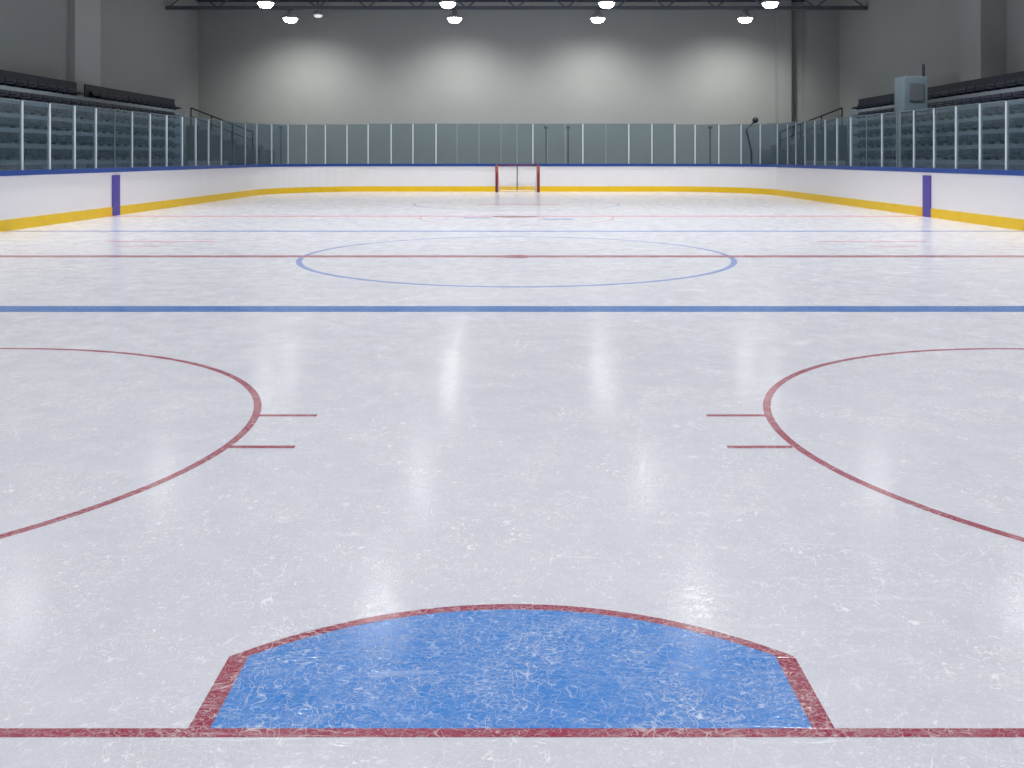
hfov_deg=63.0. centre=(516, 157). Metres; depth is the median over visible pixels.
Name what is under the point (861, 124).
seat
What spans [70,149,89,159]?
seat
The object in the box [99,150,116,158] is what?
seat
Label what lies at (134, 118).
seat
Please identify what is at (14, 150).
seat
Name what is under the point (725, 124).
glass panel
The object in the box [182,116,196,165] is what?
glass panel
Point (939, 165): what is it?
seat
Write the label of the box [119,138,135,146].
seat
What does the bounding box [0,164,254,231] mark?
board
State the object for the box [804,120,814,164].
glass panel
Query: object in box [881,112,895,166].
glass panel
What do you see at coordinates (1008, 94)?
seat
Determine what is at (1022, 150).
seat
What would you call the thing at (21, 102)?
glass panel
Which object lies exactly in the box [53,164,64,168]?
seat
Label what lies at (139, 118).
seat
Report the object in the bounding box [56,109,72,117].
seat
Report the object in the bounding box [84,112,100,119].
seat
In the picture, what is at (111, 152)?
seat
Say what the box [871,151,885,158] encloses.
seat
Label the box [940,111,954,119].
seat
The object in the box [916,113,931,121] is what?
seat
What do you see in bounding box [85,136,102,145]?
seat
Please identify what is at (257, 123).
glass panel
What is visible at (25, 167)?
seat
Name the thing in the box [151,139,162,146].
seat
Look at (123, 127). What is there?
seat
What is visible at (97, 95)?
seat
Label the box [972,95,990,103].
seat
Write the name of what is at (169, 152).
seat
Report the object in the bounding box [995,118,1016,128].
seat
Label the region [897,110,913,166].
glass panel
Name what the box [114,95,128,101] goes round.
seat
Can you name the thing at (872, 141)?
seat
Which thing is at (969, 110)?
seat
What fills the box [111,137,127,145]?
seat
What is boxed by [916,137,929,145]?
seat
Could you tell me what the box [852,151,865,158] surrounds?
seat
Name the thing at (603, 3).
ceiling light
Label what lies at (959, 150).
seat
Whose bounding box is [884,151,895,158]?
seat
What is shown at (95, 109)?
glass panel
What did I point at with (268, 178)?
board
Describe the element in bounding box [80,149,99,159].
seat
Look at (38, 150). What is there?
seat
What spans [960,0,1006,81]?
pillar
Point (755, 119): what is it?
pole
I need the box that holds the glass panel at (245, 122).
[245,122,256,163]
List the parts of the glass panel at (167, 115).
post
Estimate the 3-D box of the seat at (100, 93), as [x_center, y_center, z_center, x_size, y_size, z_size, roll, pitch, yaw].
[-17.078,-2.549,34.887,0.389,0.342,0.590,0,0,0]
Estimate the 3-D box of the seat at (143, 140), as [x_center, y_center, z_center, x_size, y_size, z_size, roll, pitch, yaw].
[-15.062,-0.605,34.280,0.389,0.342,0.590,0,0,0]
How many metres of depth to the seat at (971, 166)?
25.96 m
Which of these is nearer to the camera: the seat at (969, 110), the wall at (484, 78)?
the seat at (969, 110)
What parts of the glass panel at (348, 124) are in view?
post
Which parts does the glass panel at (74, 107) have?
post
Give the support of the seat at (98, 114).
on the stand at (88, 89)
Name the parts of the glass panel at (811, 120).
post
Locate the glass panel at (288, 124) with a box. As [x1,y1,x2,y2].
[288,124,306,163]
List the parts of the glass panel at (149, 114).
post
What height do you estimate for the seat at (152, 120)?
0.342 m
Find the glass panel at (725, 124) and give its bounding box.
[718,124,740,163]
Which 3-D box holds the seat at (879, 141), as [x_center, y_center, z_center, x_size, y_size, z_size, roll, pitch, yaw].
[15.062,-0.605,34.919,0.389,0.342,0.590,0,0,0]
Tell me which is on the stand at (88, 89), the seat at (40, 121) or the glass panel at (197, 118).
the seat at (40, 121)
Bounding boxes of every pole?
[279,126,282,163]
[544,126,547,163]
[566,126,569,163]
[708,126,711,163]
[745,117,757,163]
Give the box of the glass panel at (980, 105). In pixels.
[979,100,1006,168]
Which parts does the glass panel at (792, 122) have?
post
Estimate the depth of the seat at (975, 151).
26.64 m
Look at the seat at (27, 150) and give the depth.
25.31 m
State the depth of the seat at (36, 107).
28.45 m
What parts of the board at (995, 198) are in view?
cap rail, kick plate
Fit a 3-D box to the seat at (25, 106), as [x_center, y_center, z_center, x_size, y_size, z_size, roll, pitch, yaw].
[-16.070,-1.577,27.874,0.389,0.342,0.590,0,0,0]
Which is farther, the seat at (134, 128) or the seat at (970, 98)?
the seat at (134, 128)
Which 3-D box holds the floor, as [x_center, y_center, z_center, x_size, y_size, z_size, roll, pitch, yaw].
[0.000,1.818,18.810,25.272,0.037,52.020,0,0,0]
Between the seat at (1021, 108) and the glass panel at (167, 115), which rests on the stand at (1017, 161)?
the seat at (1021, 108)
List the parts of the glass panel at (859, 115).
post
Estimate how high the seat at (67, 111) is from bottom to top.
0.342 m
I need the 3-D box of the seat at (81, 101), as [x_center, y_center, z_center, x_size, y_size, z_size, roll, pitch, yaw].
[-16.574,-2.063,32.339,0.389,0.342,0.590,0,0,0]
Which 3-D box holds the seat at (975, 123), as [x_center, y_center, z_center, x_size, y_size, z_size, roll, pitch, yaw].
[15.566,-1.091,28.521,0.389,0.342,0.590,0,0,0]
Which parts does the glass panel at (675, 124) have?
post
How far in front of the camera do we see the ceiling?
47.77 m
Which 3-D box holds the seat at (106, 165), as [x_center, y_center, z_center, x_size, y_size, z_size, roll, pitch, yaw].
[-14.054,0.367,29.184,0.389,0.342,0.590,0,0,0]
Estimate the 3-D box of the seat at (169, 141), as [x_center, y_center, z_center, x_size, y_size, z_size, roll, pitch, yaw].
[-15.062,-0.605,36.836,0.389,0.342,0.590,0,0,0]
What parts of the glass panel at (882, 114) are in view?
post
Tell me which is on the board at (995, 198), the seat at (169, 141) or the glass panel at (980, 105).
the glass panel at (980, 105)
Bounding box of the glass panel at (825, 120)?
[824,118,835,165]
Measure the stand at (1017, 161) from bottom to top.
4.806 m
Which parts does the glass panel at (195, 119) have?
post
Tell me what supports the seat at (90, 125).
on the stand at (88, 89)
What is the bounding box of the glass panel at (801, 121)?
[795,121,804,164]
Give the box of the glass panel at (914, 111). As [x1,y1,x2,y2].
[913,108,933,167]
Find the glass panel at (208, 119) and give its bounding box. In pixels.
[208,119,221,164]
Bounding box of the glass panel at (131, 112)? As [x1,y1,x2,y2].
[115,109,132,166]
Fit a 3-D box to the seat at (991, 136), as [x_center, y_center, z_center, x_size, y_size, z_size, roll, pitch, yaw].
[15.062,-0.605,26.612,0.389,0.342,0.590,0,0,0]
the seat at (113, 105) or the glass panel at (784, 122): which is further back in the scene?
the glass panel at (784, 122)
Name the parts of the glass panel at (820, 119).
post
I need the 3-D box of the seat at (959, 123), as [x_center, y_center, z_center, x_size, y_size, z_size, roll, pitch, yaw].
[15.566,-1.091,29.799,0.389,0.342,0.590,0,0,0]
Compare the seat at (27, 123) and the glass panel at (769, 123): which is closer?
the seat at (27, 123)
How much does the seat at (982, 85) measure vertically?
0.342 m
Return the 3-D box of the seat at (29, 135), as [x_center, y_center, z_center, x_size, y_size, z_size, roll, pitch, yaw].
[-15.062,-0.605,25.973,0.389,0.342,0.590,0,0,0]
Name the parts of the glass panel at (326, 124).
post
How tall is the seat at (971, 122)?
0.342 m
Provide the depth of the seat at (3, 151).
24.02 m
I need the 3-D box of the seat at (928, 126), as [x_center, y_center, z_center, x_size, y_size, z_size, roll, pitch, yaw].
[15.566,-1.091,31.716,0.389,0.342,0.590,0,0,0]
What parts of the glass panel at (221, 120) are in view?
post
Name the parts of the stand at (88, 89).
panel, panel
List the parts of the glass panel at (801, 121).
post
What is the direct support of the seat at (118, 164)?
on the stand at (88, 89)
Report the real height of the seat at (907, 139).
0.342 m
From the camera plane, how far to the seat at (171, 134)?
37.55 m
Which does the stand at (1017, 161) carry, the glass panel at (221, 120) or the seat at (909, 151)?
the seat at (909, 151)
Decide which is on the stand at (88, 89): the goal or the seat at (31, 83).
the seat at (31, 83)
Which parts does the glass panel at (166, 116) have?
post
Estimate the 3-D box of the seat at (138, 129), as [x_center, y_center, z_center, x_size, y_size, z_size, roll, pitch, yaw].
[-15.566,-1.091,34.911,0.389,0.342,0.590,0,0,0]
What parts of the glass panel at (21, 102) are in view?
post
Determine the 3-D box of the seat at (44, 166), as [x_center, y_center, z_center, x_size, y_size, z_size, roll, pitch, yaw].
[-14.054,0.367,25.350,0.389,0.342,0.590,0,0,0]
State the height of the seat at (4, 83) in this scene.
0.342 m
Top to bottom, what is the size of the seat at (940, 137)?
0.342 m
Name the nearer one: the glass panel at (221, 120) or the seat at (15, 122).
the seat at (15, 122)
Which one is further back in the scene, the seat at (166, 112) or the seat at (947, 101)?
the seat at (166, 112)
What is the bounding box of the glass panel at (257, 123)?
[257,123,271,163]
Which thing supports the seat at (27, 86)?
on the stand at (88, 89)
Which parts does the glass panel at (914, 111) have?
post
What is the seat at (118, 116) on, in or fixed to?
on the stand at (88, 89)
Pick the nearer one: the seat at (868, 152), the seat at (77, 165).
the seat at (77, 165)
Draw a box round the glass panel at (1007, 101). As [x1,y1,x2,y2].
[1005,99,1023,169]
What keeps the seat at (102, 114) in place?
on the stand at (88, 89)
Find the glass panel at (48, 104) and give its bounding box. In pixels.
[22,100,50,168]
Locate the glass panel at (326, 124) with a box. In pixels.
[326,124,347,163]
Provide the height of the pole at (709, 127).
3.600 m
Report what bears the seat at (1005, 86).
on the stand at (1017, 161)
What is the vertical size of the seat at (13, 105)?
0.342 m
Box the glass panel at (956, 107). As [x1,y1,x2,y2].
[955,103,979,168]
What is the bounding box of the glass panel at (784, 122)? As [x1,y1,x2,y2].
[777,122,787,163]
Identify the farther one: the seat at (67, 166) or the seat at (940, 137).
the seat at (940, 137)
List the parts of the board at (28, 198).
kick plate, cap rail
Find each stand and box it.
[0,70,184,166]
[848,71,1023,166]
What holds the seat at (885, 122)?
on the stand at (1017, 161)
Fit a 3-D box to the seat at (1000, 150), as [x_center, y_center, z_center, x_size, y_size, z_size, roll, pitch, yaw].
[14.558,-0.119,25.342,0.389,0.342,0.590,0,0,0]
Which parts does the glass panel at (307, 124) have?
post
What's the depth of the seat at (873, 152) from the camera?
34.24 m
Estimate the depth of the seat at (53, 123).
28.55 m
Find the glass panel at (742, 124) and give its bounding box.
[741,124,752,163]
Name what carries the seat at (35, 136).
on the stand at (88, 89)
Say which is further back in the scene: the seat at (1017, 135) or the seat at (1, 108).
the seat at (1, 108)
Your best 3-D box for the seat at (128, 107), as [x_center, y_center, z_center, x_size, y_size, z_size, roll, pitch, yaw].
[-16.574,-2.063,36.173,0.389,0.342,0.590,0,0,0]
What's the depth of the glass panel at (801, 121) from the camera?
37.70 m
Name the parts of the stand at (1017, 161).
panel, panel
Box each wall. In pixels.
[0,0,197,165]
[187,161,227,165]
[198,2,802,163]
[806,161,845,165]
[839,0,1023,165]
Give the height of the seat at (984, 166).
0.342 m
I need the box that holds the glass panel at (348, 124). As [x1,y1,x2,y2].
[348,124,368,163]
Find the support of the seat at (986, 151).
on the stand at (1017, 161)
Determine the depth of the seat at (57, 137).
27.86 m
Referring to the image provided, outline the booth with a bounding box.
[894,64,927,166]
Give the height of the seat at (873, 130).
0.342 m
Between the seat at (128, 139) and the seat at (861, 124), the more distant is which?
the seat at (861, 124)
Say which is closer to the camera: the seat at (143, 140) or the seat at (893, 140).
the seat at (893, 140)
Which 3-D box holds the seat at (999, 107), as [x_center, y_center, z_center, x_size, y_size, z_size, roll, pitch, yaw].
[16.070,-1.577,27.874,0.389,0.342,0.590,0,0,0]
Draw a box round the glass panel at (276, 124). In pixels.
[276,124,288,163]
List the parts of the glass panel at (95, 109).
post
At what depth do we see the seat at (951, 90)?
32.98 m
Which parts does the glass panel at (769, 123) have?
post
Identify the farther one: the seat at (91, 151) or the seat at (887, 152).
the seat at (887, 152)
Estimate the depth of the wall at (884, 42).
40.08 m
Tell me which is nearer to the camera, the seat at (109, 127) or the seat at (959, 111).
the seat at (959, 111)
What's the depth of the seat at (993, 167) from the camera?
24.69 m
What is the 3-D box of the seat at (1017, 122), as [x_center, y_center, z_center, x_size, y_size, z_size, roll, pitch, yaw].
[15.566,-1.091,25.965,0.389,0.342,0.590,0,0,0]
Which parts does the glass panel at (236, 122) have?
post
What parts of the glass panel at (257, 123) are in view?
post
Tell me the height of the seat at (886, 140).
0.342 m
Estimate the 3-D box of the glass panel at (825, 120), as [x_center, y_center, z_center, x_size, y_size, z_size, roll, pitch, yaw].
[12.627,-0.639,33.562,0.065,1.895,1.258,0,0,0]
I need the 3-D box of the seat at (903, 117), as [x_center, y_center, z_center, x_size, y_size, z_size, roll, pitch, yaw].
[16.070,-1.577,34.903,0.389,0.342,0.590,0,0,0]
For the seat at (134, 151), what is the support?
on the stand at (88, 89)
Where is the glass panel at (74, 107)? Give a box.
[49,103,75,168]
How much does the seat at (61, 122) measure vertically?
0.342 m
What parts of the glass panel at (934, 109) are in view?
post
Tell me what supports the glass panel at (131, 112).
on the board at (28, 198)
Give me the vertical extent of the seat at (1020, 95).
0.342 m
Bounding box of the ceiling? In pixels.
[195,0,804,1]
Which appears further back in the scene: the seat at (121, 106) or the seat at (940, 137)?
the seat at (121, 106)
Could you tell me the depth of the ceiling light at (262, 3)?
39.17 m
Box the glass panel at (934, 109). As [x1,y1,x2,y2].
[933,105,955,167]
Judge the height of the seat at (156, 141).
0.342 m
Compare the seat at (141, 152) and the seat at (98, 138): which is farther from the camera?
the seat at (141, 152)
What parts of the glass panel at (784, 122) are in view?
post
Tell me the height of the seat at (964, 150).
0.342 m
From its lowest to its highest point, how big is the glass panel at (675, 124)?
2.109 m
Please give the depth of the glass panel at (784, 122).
40.33 m
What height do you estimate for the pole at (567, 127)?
3.600 m
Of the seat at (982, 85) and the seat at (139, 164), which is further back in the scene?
the seat at (139, 164)
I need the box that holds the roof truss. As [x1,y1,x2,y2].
[165,0,867,9]
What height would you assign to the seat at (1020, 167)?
0.342 m
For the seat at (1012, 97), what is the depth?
27.86 m
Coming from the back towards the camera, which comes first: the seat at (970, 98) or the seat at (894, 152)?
the seat at (894, 152)
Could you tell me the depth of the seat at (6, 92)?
27.26 m
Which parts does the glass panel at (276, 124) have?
post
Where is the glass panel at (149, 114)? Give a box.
[132,111,150,166]
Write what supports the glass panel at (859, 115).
on the board at (995, 198)
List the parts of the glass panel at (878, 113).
post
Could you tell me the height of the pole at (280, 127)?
3.600 m
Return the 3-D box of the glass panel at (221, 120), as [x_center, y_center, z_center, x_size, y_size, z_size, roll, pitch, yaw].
[-12.627,-0.651,36.562,0.032,1.919,1.606,0,0,0]
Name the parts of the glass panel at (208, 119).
post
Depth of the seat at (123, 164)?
30.41 m
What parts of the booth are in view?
support post, panel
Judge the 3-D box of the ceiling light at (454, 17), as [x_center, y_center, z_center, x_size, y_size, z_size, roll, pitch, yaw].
[-3.240,-7.414,43.740,0.810,0.688,0.810,0,0,0]
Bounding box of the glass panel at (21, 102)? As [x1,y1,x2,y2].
[0,98,22,169]
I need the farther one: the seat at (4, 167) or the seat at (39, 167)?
the seat at (39, 167)
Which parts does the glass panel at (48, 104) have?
post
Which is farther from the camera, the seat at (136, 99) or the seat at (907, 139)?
the seat at (136, 99)
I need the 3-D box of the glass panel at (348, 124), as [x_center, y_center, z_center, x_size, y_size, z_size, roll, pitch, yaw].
[-8.483,-0.748,44.806,1.096,2.112,0.065,0,0,-10]
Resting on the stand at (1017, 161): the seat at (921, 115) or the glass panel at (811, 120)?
the seat at (921, 115)
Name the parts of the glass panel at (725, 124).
post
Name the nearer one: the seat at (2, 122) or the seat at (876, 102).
the seat at (2, 122)
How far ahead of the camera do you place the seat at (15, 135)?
25.29 m
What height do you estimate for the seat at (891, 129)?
0.342 m
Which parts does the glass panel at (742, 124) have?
post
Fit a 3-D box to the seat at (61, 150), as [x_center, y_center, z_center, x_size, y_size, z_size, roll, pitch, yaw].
[-14.558,-0.119,27.259,0.389,0.342,0.590,0,0,0]
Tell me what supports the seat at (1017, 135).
on the stand at (1017, 161)
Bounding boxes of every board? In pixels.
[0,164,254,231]
[254,164,778,195]
[778,164,1023,230]
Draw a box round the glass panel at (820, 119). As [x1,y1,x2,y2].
[814,119,824,164]
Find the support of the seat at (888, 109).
on the stand at (1017, 161)
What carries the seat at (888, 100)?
on the stand at (1017, 161)
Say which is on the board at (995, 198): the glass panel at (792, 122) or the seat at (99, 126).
the glass panel at (792, 122)
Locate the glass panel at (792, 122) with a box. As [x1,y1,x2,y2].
[787,122,795,164]
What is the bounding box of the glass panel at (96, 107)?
[96,107,114,167]
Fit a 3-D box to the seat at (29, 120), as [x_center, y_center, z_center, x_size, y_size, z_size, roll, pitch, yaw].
[-15.566,-1.091,27.243,0.389,0.342,0.590,0,0,0]
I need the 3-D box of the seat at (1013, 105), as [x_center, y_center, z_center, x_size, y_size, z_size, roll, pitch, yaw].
[16.070,-1.577,27.235,0.389,0.342,0.590,0,0,0]
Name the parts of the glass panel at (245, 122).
post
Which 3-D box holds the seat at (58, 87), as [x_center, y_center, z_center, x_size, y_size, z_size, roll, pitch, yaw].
[-17.078,-2.549,31.692,0.389,0.342,0.590,0,0,0]
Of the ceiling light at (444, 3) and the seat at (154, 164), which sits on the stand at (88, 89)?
the seat at (154, 164)
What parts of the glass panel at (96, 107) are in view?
post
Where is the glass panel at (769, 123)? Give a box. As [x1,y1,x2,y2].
[760,123,775,163]
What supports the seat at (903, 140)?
on the stand at (1017, 161)
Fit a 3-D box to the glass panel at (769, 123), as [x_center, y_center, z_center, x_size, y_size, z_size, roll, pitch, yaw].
[12.411,-0.695,41.167,0.065,2.006,1.574,0,0,-14]
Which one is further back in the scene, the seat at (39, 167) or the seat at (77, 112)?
the seat at (77, 112)
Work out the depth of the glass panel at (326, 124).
44.66 m
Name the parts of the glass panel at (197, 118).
post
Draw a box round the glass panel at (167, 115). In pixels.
[167,115,182,165]
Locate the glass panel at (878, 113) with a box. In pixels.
[866,113,881,166]
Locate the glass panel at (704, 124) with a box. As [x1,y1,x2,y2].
[695,124,717,163]
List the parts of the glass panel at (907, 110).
post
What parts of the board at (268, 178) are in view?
glass panel, glass panel, kick plate, cap rail, glass panel, glass panel, glass panel, glass panel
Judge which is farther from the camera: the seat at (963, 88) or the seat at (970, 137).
the seat at (963, 88)
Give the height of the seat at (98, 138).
0.342 m
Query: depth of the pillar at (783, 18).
47.70 m
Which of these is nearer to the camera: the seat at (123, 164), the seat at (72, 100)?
the seat at (123, 164)
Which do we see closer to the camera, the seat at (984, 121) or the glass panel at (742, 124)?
the seat at (984, 121)
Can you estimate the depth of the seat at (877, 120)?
37.43 m
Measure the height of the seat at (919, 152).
0.342 m
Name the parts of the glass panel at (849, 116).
post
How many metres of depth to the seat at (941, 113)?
31.69 m
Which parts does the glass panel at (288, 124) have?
post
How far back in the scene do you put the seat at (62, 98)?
31.02 m
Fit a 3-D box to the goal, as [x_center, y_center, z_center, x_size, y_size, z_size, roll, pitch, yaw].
[0.054,1.069,44.191,2.329,1.455,1.121,0,0,0]
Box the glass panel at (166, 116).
[150,113,167,166]
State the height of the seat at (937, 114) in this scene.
0.342 m
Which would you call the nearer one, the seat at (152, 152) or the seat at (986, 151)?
the seat at (986, 151)
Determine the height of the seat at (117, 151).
0.342 m
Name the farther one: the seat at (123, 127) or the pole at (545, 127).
the pole at (545, 127)
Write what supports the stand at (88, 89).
on the floor
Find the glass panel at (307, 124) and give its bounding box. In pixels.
[307,124,325,163]
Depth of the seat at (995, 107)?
28.42 m
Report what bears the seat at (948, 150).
on the stand at (1017, 161)
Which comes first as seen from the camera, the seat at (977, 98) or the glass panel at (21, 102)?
the glass panel at (21, 102)
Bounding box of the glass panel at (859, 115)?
[850,115,865,165]
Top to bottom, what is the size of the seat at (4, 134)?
0.342 m
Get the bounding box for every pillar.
[68,0,100,96]
[775,0,791,144]
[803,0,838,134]
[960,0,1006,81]
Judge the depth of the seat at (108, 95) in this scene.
35.44 m
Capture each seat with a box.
[0,77,14,85]
[0,89,17,97]
[0,103,19,112]
[0,106,9,111]
[0,117,13,126]
[0,132,17,142]
[0,148,19,159]
[2,165,16,169]
[4,117,25,127]
[5,77,25,86]
[8,132,30,142]
[9,90,29,99]
[12,104,33,113]
[12,148,34,159]
[16,79,35,88]
[16,118,37,128]
[16,165,38,169]
[20,92,39,100]
[23,133,42,143]
[24,105,44,114]
[25,148,46,159]
[27,81,46,89]
[28,119,46,128]
[29,165,43,169]
[31,93,50,101]
[32,133,53,143]
[35,106,54,115]
[37,149,58,159]
[38,83,55,91]
[39,120,59,129]
[42,95,60,102]
[42,164,53,168]
[44,134,64,144]
[46,107,64,116]
[47,84,65,92]
[51,121,69,130]
[51,149,69,159]
[52,96,69,104]
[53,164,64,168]
[55,135,72,144]
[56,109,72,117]
[57,86,74,93]
[60,121,79,130]
[60,149,79,159]
[61,97,78,104]
[65,135,84,144]
[65,164,83,168]
[66,87,82,95]
[66,110,83,118]
[70,122,88,131]
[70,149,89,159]
[71,99,87,106]
[76,111,92,119]
[76,136,93,144]
[76,164,85,168]
[79,100,95,107]
[80,123,97,131]
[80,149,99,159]
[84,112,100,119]
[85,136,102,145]
[86,164,93,167]
[88,101,104,108]
[89,124,105,132]
[90,150,108,159]
[92,91,106,98]
[93,112,108,120]
[96,102,111,109]
[97,137,111,145]
[97,164,104,167]
[98,124,113,132]
[99,92,114,99]
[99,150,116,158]
[101,113,116,121]
[103,137,119,145]
[104,103,119,110]
[105,164,120,167]
[106,125,121,133]
[107,94,121,100]
[108,150,125,158]
[109,114,124,122]
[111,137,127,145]
[112,104,126,111]
[113,163,125,167]
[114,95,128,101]
[115,126,129,133]
[116,150,133,158]
[117,115,129,122]
[119,105,133,112]
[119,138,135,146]
[121,96,135,102]
[122,126,136,134]
[122,163,129,166]
[125,150,140,158]
[126,106,140,113]
[127,138,142,146]
[128,97,141,103]
[129,127,143,134]
[133,117,145,123]
[133,150,147,158]
[134,139,147,146]
[135,98,147,104]
[136,128,147,135]
[138,117,151,124]
[138,163,145,166]
[140,108,149,114]
[140,151,155,158]
[141,99,153,105]
[142,139,156,146]
[146,109,157,115]
[147,100,159,106]
[147,151,161,158]
[151,119,164,125]
[151,129,163,135]
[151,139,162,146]
[153,101,165,107]
[153,163,164,166]
[154,151,168,158]
[155,140,168,147]
[162,130,175,136]
[164,111,174,117]
[168,130,180,137]
[168,140,180,147]
[168,151,180,158]
[852,130,864,137]
[852,140,864,147]
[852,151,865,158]
[857,120,869,126]
[857,130,870,136]
[857,140,870,147]
[858,111,868,117]
[858,151,871,158]
[863,129,876,136]
[864,140,877,147]
[864,151,878,158]
[867,101,879,107]
[867,163,879,166]
[868,119,880,125]
[869,129,880,135]
[870,139,884,146]
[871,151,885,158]
[873,100,885,106]
[875,109,886,115]
[876,139,890,146]
[877,151,892,158]
[879,99,891,105]
[883,108,892,114]
[884,117,894,124]
[884,128,895,135]
[884,139,895,146]
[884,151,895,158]
[887,163,894,166]
[890,138,905,144]
[892,150,907,158]
[894,116,908,123]
[901,115,912,122]
[901,126,910,134]
[901,138,912,146]
[901,150,916,158]
[902,163,910,166]
[903,126,918,133]
[905,137,921,145]
[907,150,924,158]
[908,114,923,121]
[911,125,926,133]
[912,164,927,167]
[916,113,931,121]
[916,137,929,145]
[916,150,932,158]
[918,125,932,132]
[921,137,938,145]
[924,112,939,120]
[924,150,942,159]
[927,124,943,132]
[928,91,940,98]
[928,101,944,108]
[930,136,947,145]
[932,112,948,119]
[933,90,949,97]
[936,123,952,131]
[936,149,952,159]
[937,100,953,107]
[937,164,946,167]
[939,136,954,144]
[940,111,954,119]
[941,88,957,96]
[943,149,962,159]
[944,122,962,131]
[945,99,961,105]
[947,164,954,168]
[948,135,967,144]
[949,110,966,118]
[949,164,967,168]
[950,87,966,95]
[953,121,972,130]
[953,149,972,159]
[954,97,971,104]
[958,86,975,93]
[958,109,976,117]
[958,135,977,144]
[963,96,980,104]
[963,121,982,130]
[963,149,984,159]
[967,84,985,92]
[968,107,986,116]
[968,134,988,144]
[968,164,978,168]
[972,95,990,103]
[973,120,993,129]
[974,149,995,159]
[977,83,994,91]
[978,106,997,115]
[982,93,1001,101]
[982,133,1000,143]
[982,164,990,168]
[984,119,1004,128]
[986,81,1005,89]
[986,148,1004,159]
[988,105,1004,114]
[989,165,1003,169]
[990,133,1012,143]
[993,92,1012,100]
[994,165,1016,169]
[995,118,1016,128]
[997,79,1016,88]
[998,148,1020,159]
[999,104,1020,113]
[1002,132,1023,143]
[1003,90,1023,99]
[1007,78,1023,86]
[1009,117,1023,127]
[1010,148,1023,159]
[1011,103,1023,112]
[1015,94,1023,97]
[1016,165,1023,169]
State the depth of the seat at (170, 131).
38.12 m
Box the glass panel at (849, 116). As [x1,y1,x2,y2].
[836,116,850,165]
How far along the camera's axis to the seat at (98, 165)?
28.56 m
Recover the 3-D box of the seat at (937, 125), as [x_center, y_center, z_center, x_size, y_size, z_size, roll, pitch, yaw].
[15.566,-1.091,31.077,0.389,0.342,0.590,0,0,0]
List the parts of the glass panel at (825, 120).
post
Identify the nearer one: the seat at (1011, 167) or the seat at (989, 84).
the seat at (1011, 167)
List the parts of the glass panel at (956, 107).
post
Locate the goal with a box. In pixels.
[495,165,539,191]
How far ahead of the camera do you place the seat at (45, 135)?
27.26 m
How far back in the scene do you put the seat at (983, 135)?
27.16 m
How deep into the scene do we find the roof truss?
43.63 m
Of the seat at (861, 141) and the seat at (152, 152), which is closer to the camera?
the seat at (152, 152)
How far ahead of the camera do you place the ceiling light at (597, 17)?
43.52 m
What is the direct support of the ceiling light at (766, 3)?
hanging from the roof truss
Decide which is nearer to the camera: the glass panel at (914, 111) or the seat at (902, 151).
the glass panel at (914, 111)
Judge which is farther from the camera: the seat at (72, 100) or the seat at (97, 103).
the seat at (97, 103)
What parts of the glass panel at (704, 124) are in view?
post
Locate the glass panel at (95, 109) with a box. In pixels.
[74,105,96,167]
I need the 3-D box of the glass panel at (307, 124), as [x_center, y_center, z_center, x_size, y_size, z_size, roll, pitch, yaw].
[-10.528,-0.725,43.966,1.042,2.067,0.065,0,0,-36]
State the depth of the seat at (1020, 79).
28.52 m
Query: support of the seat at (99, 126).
on the stand at (88, 89)
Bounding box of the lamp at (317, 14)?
[313,11,322,17]
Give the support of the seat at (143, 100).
on the stand at (88, 89)
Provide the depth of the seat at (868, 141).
36.17 m
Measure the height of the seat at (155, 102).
0.342 m
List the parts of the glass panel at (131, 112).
post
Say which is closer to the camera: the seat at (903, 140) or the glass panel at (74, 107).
the glass panel at (74, 107)
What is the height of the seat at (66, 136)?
0.342 m
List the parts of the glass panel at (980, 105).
post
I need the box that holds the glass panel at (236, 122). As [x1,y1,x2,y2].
[236,122,245,164]
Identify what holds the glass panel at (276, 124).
on the board at (268, 178)
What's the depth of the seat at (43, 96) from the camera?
29.80 m
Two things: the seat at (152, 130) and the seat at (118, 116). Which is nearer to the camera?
the seat at (118, 116)
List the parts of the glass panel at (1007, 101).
post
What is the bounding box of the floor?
[0,192,1023,767]
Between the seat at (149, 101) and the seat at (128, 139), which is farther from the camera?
the seat at (149, 101)
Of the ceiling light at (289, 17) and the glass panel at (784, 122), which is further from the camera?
the ceiling light at (289, 17)
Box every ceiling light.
[257,0,273,7]
[283,10,297,22]
[439,0,455,7]
[447,10,461,22]
[590,10,604,22]
[598,0,614,7]
[738,10,752,22]
[762,0,778,7]
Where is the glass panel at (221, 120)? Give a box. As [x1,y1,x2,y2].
[221,120,233,164]
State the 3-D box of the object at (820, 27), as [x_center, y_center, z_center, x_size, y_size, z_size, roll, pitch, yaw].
[17.442,-3.582,47.880,1.836,10.836,0.720,0,0,0]
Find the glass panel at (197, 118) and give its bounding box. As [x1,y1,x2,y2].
[197,118,208,165]
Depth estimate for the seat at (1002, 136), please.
25.92 m
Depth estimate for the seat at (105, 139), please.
31.06 m
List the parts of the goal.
post, frame, post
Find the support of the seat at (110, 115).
on the stand at (88, 89)
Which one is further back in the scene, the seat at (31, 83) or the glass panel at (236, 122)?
the glass panel at (236, 122)
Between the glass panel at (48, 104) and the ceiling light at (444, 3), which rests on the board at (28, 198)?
the glass panel at (48, 104)
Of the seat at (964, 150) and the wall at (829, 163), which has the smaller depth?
the seat at (964, 150)
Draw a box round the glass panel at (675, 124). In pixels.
[674,124,693,163]

